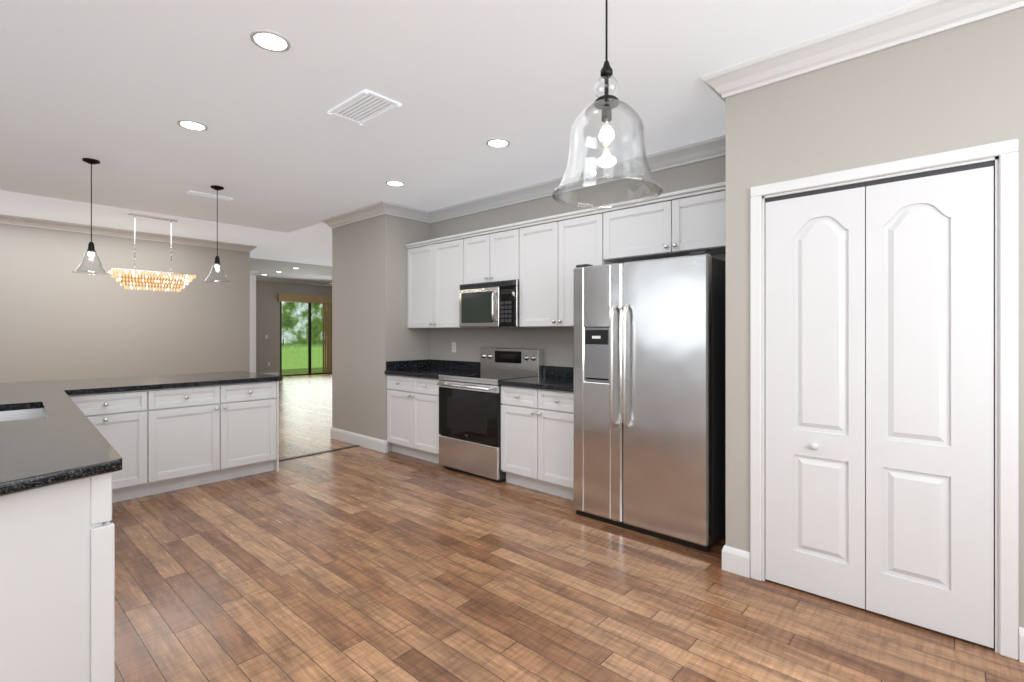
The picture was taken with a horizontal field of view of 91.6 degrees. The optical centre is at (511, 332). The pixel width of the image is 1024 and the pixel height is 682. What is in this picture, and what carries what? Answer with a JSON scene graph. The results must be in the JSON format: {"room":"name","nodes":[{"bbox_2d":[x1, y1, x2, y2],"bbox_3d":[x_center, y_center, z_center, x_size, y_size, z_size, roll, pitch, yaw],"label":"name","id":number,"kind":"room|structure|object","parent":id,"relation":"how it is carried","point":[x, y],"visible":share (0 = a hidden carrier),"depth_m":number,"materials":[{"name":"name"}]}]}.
{"room":"kitchen","nodes":[
{"label":"kitchen","id":0,"kind":"room"},
{"bbox_2d":[0,223,249,382],"bbox_3d":[-7.393,-0.175,7.147,0.150,3.020,6.800,0,0,42],"label":"wall","id":1,"kind":"structure","parent":0,"point":[60,319],"depth_m":8.06,"materials":[{"name":"paint"}]},
{"bbox_2d":[0,214,256,251],"bbox_3d":[-7.268,-1.626,7.101,0.098,0.118,6.898,0,0,42],"label":"crown molding","id":2,"kind":"structure","parent":1,"relation":"attached to","point":[49,224],"depth_m":8.06,"materials":[{"name":"white wood"}]},
{"bbox_2d":[250,271,257,372],"bbox_3d":[-5.075,0.068,9.736,0.214,2.535,0.149,0,0,42],"label":"trim","id":3,"kind":"structure","parent":1,"relation":"attached to","point":[253,274],"depth_m":9.66,"materials":[{"name":"white wood"}]},
{"bbox_2d":[256,280,331,375],"bbox_3d":[-6.828,-0.175,15.730,0.150,3.020,5.950,0,0,42],"label":"wall","id":4,"kind":"structure","parent":0,"point":[267,316],"depth_m":15.08,"materials":[{"name":"paint"}]},
{"bbox_2d":[256,276,331,285],"bbox_3d":[-6.736,-1.626,15.647,0.098,0.118,5.650,0,0,42],"label":"crown molding","id":5,"kind":"structure","parent":4,"relation":"attached to","point":[262,278],"depth_m":15.51,"materials":[{"name":"grey paint"}]},
{"bbox_2d":[277,293,331,372],"bbox_3d":[-6.111,0.040,16.336,0.108,2.530,3.070,0,0,42],"label":"vertical blinds","id":6,"kind":"object","parent":4,"relation":"attached to","point":[324,300],"visible":0.29,"depth_m":16.30,"materials":[{"name":"brown fabric"}]},
{"bbox_2d":[280,302,331,375],"bbox_3d":[-6.186,0.086,16.403,0.110,2.497,2.904,0,0,42],"label":"sliding door","id":7,"kind":"structure","parent":4,"relation":"in","point":[309,340],"depth_m":15.94,"materials":[{"name":"glass"}]},
{"bbox_2d":[332,228,335,427],"bbox_3d":[0.034,-0.175,8.823,0.150,3.020,6.800,0,0,42],"label":"wall","id":8,"kind":"structure","parent":0,"point":[334,229],"depth_m":6.30,"materials":[{"name":"paint"}]},
{"bbox_2d":[336,214,429,451],"bbox_3d":[-1.521,-0.055,6.183,0.990,2.780,0.790,0,0,42],"label":"wall","id":9,"kind":"structure","parent":0,"point":[372,333],"depth_m":5.81,"materials":[{"name":"paint"}]},
{"bbox_2d":[321,200,392,228],"bbox_3d":[-1.884,-1.386,5.912,1.366,0.118,0.098,0,0,42],"label":"crown molding","id":10,"kind":"structure","parent":9,"relation":"attached to","point":[382,207],"depth_m":5.80,"materials":[{"name":"white wood"}]},
{"bbox_2d":[393,203,428,222],"bbox_3d":[-1.194,-1.386,5.732,0.098,0.118,0.510,0,0,42],"label":"crown molding","id":11,"kind":"structure","parent":9,"relation":"attached to","point":[399,210],"depth_m":5.75,"materials":[{"name":"white wood"}]},
{"bbox_2d":[0,0,921,281],"bbox_3d":[-2.848,-1.625,7.242,17.700,0.360,13.600,0,0,42],"label":"ceiling","id":12,"kind":"structure","parent":0,"point":[274,150],"depth_m":3.06,"materials":[{"name":"paint"}]},
{"bbox_2d":[72,158,109,274],"bbox_3d":[-3.519,-0.973,4.166,0.248,0.945,0.248,0,0,42],"label":"pendant light","id":13,"kind":"object","parent":12,"relation":"hanging from","point":[91,246],"visible":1,"depth_m":4.16,"materials":[{"name":"clear glass"}]},
{"bbox_2d":[108,213,195,291],"bbox_3d":[-5.206,-1.149,7.230,0.327,1.073,1.003,0,0,42],"label":"dining chandelier","id":14,"kind":"object","parent":12,"relation":"hanging from","point":[134,280],"visible":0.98,"depth_m":7.16,"materials":[{"name":"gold metal"}]},
{"bbox_2d":[177,119,207,130],"bbox_3d":[-2.219,-1.440,3.459,0.180,0.009,0.180,0,0,42],"label":"recessed light","id":15,"kind":"object","parent":12,"relation":"in","point":[191,125],"visible":1,"depth_m":3.46,"materials":[{"name":"white plastic"}]},
{"bbox_2d":[187,191,232,200],"bbox_3d":[-3.168,-1.439,5.234,0.120,0.012,0.400,0,0,42],"label":"ceiling vent","id":16,"kind":"object","parent":12,"relation":"in","point":[209,195],"visible":1,"depth_m":5.21,"materials":[{"name":"metal"}]},
{"bbox_2d":[203,185,230,283],"bbox_3d":[-2.917,-0.973,4.929,0.248,0.945,0.248,0,0,42],"label":"pendant light","id":17,"kind":"object","parent":12,"relation":"hanging from","point":[217,258],"visible":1,"depth_m":4.92,"materials":[{"name":"clear glass"}]},
{"bbox_2d":[250,30,290,51],"bbox_3d":[-1.193,-1.440,2.462,0.180,0.009,0.180,0,0,42],"label":"recessed light","id":18,"kind":"object","parent":12,"relation":"in","point":[268,40],"visible":1,"depth_m":2.46,"materials":[{"name":"white plastic"}]},
{"bbox_2d":[327,90,401,125],"bbox_3d":[-0.951,-1.439,3.197,0.460,0.012,0.260,0,0,42],"label":"ceiling vent","id":19,"kind":"object","parent":12,"relation":"in","point":[364,107],"visible":1,"depth_m":3.18,"materials":[{"name":"metal"}]},
{"bbox_2d":[386,180,404,186],"bbox_3d":[-1.125,-1.440,4.803,0.180,0.009,0.180,0,0,42],"label":"recessed light","id":20,"kind":"object","parent":12,"relation":"in","point":[394,183],"visible":1,"depth_m":4.80,"materials":[{"name":"white plastic"}]},
{"bbox_2d":[486,138,509,147],"bbox_3d":[-0.105,-1.440,3.783,0.180,0.009,0.180,0,0,42],"label":"recessed light","id":21,"kind":"object","parent":12,"relation":"in","point":[498,143],"visible":1,"depth_m":3.78,"materials":[{"name":"white plastic"}]},
{"bbox_2d":[552,0,662,208],"bbox_3d":[0.309,-0.947,1.629,0.357,0.996,0.357,0,0,42],"label":"light","id":22,"kind":"object","parent":12,"relation":"hanging from","point":[606,103],"visible":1,"depth_m":1.61,"materials":[{"name":"clear glass"}]},
{"bbox_2d":[109,367,1023,681],"bbox_3d":[-4.041,1.392,8.308,20.900,0.126,13.600,0,0,42],"label":"floor","id":23,"kind":"structure","parent":0,"point":[357,565],"depth_m":2.52,"materials":[{"name":"brown wood"}]},
{"bbox_2d":[9,395,87,417],"bbox_3d":[-3.266,0.896,3.163,0.715,0.876,0.760,0,0,42],"label":"base cabinet","id":24,"kind":"object","parent":23,"relation":"on","point":[79,401],"depth_m":3.73,"materials":[{"name":"white wood"}]},
{"bbox_2d":[0,473,135,681],"bbox_3d":[-1.515,0.896,1.373,0.260,0.876,0.682,0,0,42],"label":"base cabinet","id":25,"kind":"object","parent":23,"relation":"on","point":[57,582],"depth_m":1.55,"materials":[{"name":"white wood"}]},
{"bbox_2d":[0,371,282,496],"bbox_3d":[-2.358,0.438,3.278,4.196,0.039,2.476,0,0,42],"label":"countertop","id":26,"kind":"structure","parent":25,"relation":"on","point":[64,440],"depth_m":2.14,"materials":[{"name":"stone"}]},
{"bbox_2d":[0,408,45,421],"bbox_3d":[-2.737,0.573,2.601,0.459,0.228,0.824,0,0,-45],"label":"sink","id":27,"kind":"object","parent":26,"relation":"in","point":[11,415],"visible":0.02,"depth_m":2.97,"materials":[{"name":"silver metal"}]},
{"bbox_2d":[1,441,151,497],"bbox_3d":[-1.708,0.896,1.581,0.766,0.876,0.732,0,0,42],"label":"base cabinet","id":28,"kind":"object","parent":23,"relation":"on","point":[143,475],"depth_m":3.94,"materials":[{"name":"white wood"}]},
{"bbox_2d":[76,389,159,494],"bbox_3d":[-3.336,0.896,4.056,0.620,0.876,0.602,0,0,42],"label":"base cabinet","id":29,"kind":"object","parent":23,"relation":"on","point":[130,420],"depth_m":3.96,"materials":[{"name":"white wood"}]},
{"bbox_2d":[160,381,278,492],"bbox_3d":[-2.849,0.896,4.601,0.620,0.876,1.105,0,0,42],"label":"base cabinet","id":30,"kind":"object","parent":23,"relation":"on","point":[211,433],"depth_m":4.41,"materials":[{"name":"white wood"}]},
{"bbox_2d":[387,374,439,463],"bbox_3d":[-0.860,0.896,5.476,0.930,0.877,0.652,0,0,42],"label":"base cabinet","id":31,"kind":"object","parent":23,"relation":"on","point":[412,416],"visible":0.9,"depth_m":5.25,"materials":[{"name":"white wood"}]},
{"bbox_2d":[384,359,572,391],"bbox_3d":[-0.237,0.388,4.924,2.598,0.139,0.652,0,0,42],"label":"countertop","id":32,"kind":"structure","parent":31,"relation":"on","point":[558,378],"depth_m":5.16,"materials":[{"name":"stone"}]},
{"bbox_2d":[437,347,542,481],"bbox_3d":[-0.231,0.745,4.873,0.804,1.180,0.715,0,0,42],"label":"range","id":33,"kind":"object","parent":23,"relation":"on","point":[470,404],"visible":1,"depth_m":4.70,"materials":[{"name":"silver metal"}]},
{"bbox_2d":[501,385,572,499],"bbox_3d":[0.407,0.896,4.343,0.844,0.877,0.652,0,0,42],"label":"base cabinet","id":34,"kind":"object","parent":23,"relation":"on","point":[537,439],"visible":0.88,"depth_m":4.13,"materials":[{"name":"white wood"}]},
{"bbox_2d":[573,251,725,551],"bbox_3d":[1.054,0.418,3.598,0.985,1.833,0.870,0,0,42],"label":"refrigerator","id":35,"kind":"object","parent":23,"relation":"on","point":[649,397],"visible":1,"depth_m":3.23,"materials":[{"name":"silver metal"}]},
{"bbox_2d":[430,156,725,366],"bbox_3d":[0.472,-0.055,4.830,3.785,2.780,0.150,0,0,42],"label":"wall","id":36,"kind":"structure","parent":0,"point":[555,344],"depth_m":4.88,"materials":[{"name":"paint"}]},
{"bbox_2d":[406,234,486,327],"bbox_3d":[-0.757,-0.540,5.574,0.954,0.970,0.375,0,0,42],"label":"upper cabinet","id":37,"kind":"object","parent":36,"relation":"attached to","point":[435,274],"visible":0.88,"depth_m":5.43,"materials":[{"name":"white wood"}]},
{"bbox_2d":[452,342,455,351],"bbox_3d":[-0.671,0.165,5.745,0.072,0.116,0.008,0,0,42],"label":"outlet","id":38,"kind":"object","parent":36,"relation":"attached to","point":[453,346],"visible":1,"depth_m":5.74,"materials":[{"name":"white plastic"}]},
{"bbox_2d":[462,223,519,283],"bbox_3d":[-0.116,-0.760,5.001,0.760,0.530,0.375,0,0,42],"label":"upper cabinet","id":39,"kind":"object","parent":36,"relation":"attached to","point":[491,254],"visible":0.79,"depth_m":4.86,"materials":[{"name":"white wood"}]},
{"bbox_2d":[459,280,519,326],"bbox_3d":[-0.144,-0.277,4.969,0.756,0.433,0.455,0,0,42],"label":"microwave","id":40,"kind":"object","parent":39,"relation":"attached to","point":[491,304],"visible":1,"depth_m":4.80,"materials":[{"name":"silver metal"}]},
{"bbox_2d":[518,206,613,326],"bbox_3d":[0.502,-0.540,4.448,0.896,0.970,0.375,0,0,42],"label":"upper cabinet","id":41,"kind":"object","parent":36,"relation":"attached to","point":[554,250],"visible":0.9,"depth_m":4.36,"materials":[{"name":"white wood"}]},
{"bbox_2d":[429,135,725,222],"bbox_3d":[0.389,-1.386,4.738,3.785,0.118,0.098,0,0,42],"label":"crown molding","id":42,"kind":"structure","parent":36,"relation":"attached to","point":[715,147],"depth_m":4.46,"materials":[{"name":"white wood"}]},
{"bbox_2d":[601,182,725,262],"bbox_3d":[1.271,-0.807,3.761,1.161,0.435,0.375,0,0,42],"label":"upper cabinet","id":43,"kind":"object","parent":36,"relation":"attached to","point":[685,222],"visible":0.69,"depth_m":3.67,"materials":[{"name":"white wood"}]},
{"bbox_2d":[726,7,1023,627],"bbox_3d":[2.206,-0.055,1.998,2.575,2.780,0.120,0,0,42],"label":"wall","id":44,"kind":"structure","parent":0,"point":[960,87],"depth_m":2.36,"materials":[{"name":"paint"}]},
{"bbox_2d":[261,372,1023,662],"bbox_3d":[-3.985,1.268,5.971,17.100,0.135,9.590,0,0,42],"label":"baseboard","id":45,"kind":"structure","parent":44,"relation":"attached to","point":[735,561],"depth_m":2.80,"materials":[{"name":"white wood"}]},
{"bbox_2d":[702,0,1023,102],"bbox_3d":[2.096,-1.386,1.950,2.673,0.118,0.098,0,0,42],"label":"crown molding","id":46,"kind":"structure","parent":44,"relation":"attached to","point":[911,22],"depth_m":2.36,"materials":[{"name":"white wood"}]},
{"bbox_2d":[765,161,993,647],"bbox_3d":[1.691,0.299,2.383,0.883,2.047,0.071,0,0,42],"label":"bifold door","id":47,"kind":"structure","parent":44,"relation":"in","point":[879,396],"depth_m":2.33,"materials":[{"name":"white wood"}]},
{"bbox_2d":[750,139,1018,659],"bbox_3d":[1.722,0.271,2.418,1.027,2.128,0.139,0,0,42],"label":"trim","id":48,"kind":"structure","parent":44,"relation":"attached to","point":[1006,400],"depth_m":2.08,"materials":[{"name":"white wood"}]},
{"label":"outside","id":49,"kind":"structure","parent":0,"visible":0},
{"bbox_2d":[282,302,326,368],"bbox_3d":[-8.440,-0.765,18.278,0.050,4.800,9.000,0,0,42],"label":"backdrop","id":50,"kind":"structure","parent":49,"point":[295,355],"depth_m":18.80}
]}

